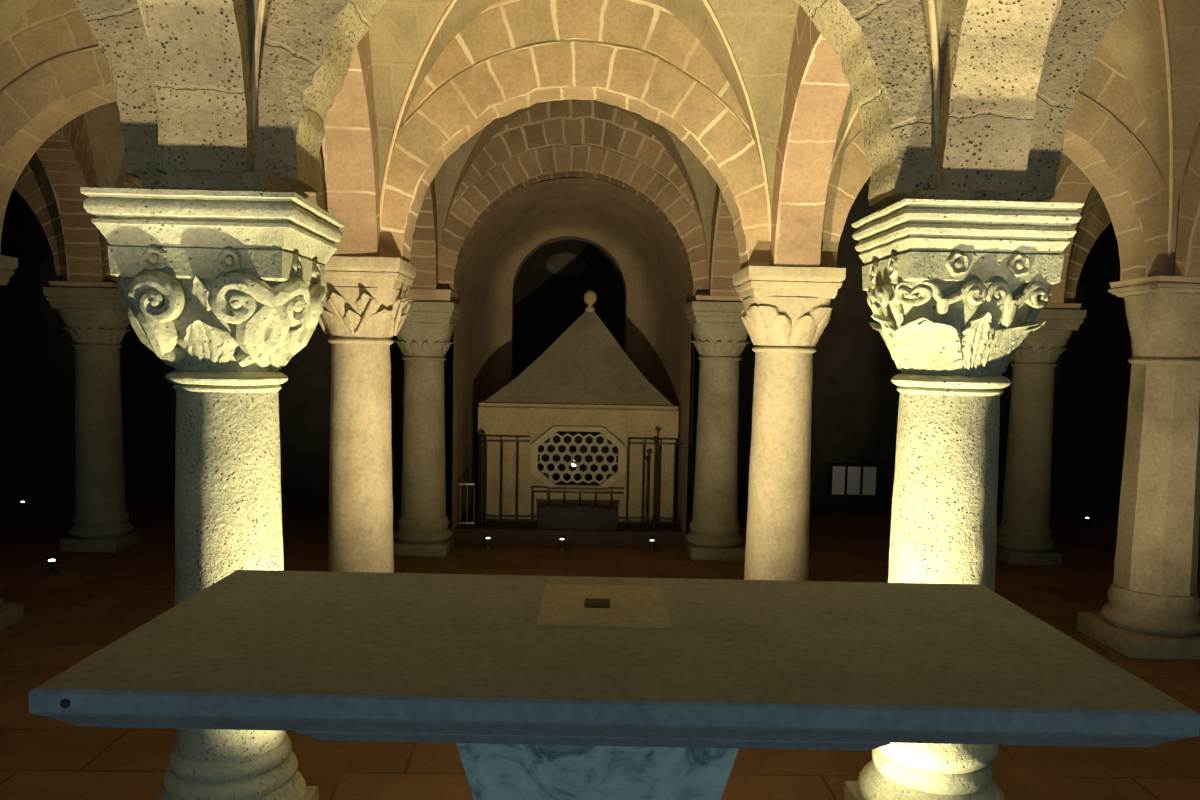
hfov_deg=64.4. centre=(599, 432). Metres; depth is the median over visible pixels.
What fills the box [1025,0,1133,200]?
stone arch
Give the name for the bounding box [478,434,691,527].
iron railing
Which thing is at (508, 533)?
stone step
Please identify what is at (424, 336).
column
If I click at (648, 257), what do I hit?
wall
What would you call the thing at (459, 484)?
railing
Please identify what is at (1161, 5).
trim
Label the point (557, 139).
stone arch
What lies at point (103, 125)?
ceiling
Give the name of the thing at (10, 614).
column
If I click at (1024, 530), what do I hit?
column
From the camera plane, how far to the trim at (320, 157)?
5.08 m
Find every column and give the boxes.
[0,255,23,630]
[43,281,139,551]
[81,169,344,799]
[318,256,415,572]
[393,289,461,556]
[684,295,749,560]
[732,266,845,580]
[844,189,1084,799]
[995,303,1086,564]
[1077,193,1199,659]
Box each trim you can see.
[137,0,149,42]
[251,0,940,152]
[319,151,326,189]
[380,0,771,240]
[828,0,1172,256]
[1047,0,1062,39]
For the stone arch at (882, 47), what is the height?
1.720 m
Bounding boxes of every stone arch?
[0,0,327,254]
[14,159,66,280]
[36,114,105,281]
[75,0,159,179]
[105,175,141,282]
[140,0,253,171]
[253,0,935,206]
[322,30,379,256]
[380,0,769,269]
[409,179,437,288]
[438,99,708,297]
[708,182,739,295]
[770,5,850,266]
[820,42,1169,280]
[935,0,1057,191]
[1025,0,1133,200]
[1042,154,1092,302]
[1063,193,1111,303]
[1175,122,1199,275]
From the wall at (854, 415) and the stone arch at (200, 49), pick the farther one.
the wall at (854, 415)
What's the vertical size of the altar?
1.091 m
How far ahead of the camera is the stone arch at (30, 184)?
7.43 m
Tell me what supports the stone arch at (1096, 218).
on the column at (1024, 530)
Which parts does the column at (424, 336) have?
torus moulding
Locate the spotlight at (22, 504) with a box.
[20,501,25,508]
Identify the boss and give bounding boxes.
[546,252,585,276]
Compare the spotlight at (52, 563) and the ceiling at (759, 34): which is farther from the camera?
the spotlight at (52, 563)
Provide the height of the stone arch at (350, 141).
1.720 m
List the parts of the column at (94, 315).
torus moulding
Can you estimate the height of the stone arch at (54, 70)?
1.720 m
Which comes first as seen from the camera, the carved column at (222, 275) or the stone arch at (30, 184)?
the carved column at (222, 275)
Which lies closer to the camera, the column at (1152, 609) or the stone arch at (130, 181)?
the column at (1152, 609)
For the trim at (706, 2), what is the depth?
4.98 m
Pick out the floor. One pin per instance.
(94, 600)
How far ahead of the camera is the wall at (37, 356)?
10.07 m
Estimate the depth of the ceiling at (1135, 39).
5.04 m
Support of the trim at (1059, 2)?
attached to the ceiling
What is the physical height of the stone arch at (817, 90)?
1.720 m
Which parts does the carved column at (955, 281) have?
torus moulding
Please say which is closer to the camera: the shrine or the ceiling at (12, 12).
the ceiling at (12, 12)
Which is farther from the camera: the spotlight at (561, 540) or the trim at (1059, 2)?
the spotlight at (561, 540)
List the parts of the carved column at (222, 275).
torus moulding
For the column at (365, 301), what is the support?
on the floor
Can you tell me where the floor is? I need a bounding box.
[0,487,1199,799]
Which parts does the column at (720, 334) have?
torus moulding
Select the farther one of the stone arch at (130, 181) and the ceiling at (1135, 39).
the stone arch at (130, 181)
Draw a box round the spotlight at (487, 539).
[484,537,491,548]
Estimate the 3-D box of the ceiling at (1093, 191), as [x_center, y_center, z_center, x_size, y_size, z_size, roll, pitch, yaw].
[4.712,-1.705,6.630,2.659,1.524,2.170,1,5,-2]
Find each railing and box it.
[447,479,474,524]
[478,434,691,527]
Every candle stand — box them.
[640,455,650,529]
[647,436,659,531]
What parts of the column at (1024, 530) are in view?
torus moulding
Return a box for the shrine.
[478,290,678,520]
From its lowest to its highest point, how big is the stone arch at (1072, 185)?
1.720 m
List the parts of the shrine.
cornice, architrave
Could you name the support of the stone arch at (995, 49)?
on the carved column at (955, 281)
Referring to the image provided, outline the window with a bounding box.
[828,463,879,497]
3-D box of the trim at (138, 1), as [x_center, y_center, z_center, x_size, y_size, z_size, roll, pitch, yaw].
[-2.368,-1.508,1.616,2.331,1.412,2.182,1,5,-2]
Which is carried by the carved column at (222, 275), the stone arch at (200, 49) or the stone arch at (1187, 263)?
the stone arch at (200, 49)
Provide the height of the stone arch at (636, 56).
1.720 m
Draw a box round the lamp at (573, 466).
[571,460,575,484]
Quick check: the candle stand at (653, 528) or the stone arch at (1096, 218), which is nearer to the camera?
the stone arch at (1096, 218)
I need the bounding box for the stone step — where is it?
[448,502,688,547]
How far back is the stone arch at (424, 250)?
7.38 m
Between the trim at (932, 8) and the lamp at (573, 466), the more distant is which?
the lamp at (573, 466)
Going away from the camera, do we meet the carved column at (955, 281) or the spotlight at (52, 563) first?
the carved column at (955, 281)
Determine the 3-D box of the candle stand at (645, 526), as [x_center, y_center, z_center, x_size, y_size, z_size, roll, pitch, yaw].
[0.411,0.516,8.313,0.110,0.644,0.110,1,5,-2]
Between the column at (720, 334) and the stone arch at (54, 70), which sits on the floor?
the column at (720, 334)
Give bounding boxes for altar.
[28,570,1199,799]
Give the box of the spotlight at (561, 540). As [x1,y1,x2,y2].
[558,538,565,549]
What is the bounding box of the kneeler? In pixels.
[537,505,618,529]
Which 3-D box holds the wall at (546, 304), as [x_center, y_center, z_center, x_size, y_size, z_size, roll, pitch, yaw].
[-0.375,-1.254,11.631,3.006,3.900,0.100,1,5,-2]
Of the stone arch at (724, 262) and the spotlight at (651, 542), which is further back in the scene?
the spotlight at (651, 542)
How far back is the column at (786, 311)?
5.30 m
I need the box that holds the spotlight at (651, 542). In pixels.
[648,539,655,551]
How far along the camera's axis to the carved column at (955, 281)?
2.90 m
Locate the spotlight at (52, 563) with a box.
[46,559,57,574]
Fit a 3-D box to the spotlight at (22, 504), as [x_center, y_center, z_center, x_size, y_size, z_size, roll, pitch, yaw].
[-5.771,0.722,9.518,0.056,0.077,0.055,1,5,-2]
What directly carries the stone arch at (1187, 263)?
on the column at (1152, 609)
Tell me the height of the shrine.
2.117 m
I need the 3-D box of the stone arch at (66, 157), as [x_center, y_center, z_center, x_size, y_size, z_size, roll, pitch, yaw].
[-3.807,-1.952,6.354,0.250,1.720,2.092,0,5,-10]
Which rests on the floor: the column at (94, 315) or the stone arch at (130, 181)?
the column at (94, 315)
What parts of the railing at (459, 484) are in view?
rail, rail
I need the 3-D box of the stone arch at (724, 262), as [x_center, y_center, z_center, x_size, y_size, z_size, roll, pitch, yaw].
[1.041,-1.867,6.507,0.257,1.720,2.145,1,5,-2]
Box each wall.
[0,188,447,504]
[447,177,691,490]
[452,177,691,549]
[691,184,1131,515]
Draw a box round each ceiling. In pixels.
[0,0,324,167]
[31,101,127,243]
[247,0,950,89]
[369,0,798,215]
[434,100,715,263]
[832,0,1199,231]
[1076,185,1097,229]
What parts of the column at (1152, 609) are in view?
torus moulding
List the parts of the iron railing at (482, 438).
post, rail, rail, rail, rail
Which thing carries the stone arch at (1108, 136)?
on the column at (1152, 609)
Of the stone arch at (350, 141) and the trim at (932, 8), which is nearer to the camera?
the trim at (932, 8)
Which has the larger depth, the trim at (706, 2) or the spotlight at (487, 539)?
the spotlight at (487, 539)
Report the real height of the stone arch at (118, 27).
1.720 m
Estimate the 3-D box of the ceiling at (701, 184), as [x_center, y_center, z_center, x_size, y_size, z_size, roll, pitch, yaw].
[-0.163,-1.791,6.477,2.181,1.525,2.170,1,5,-2]

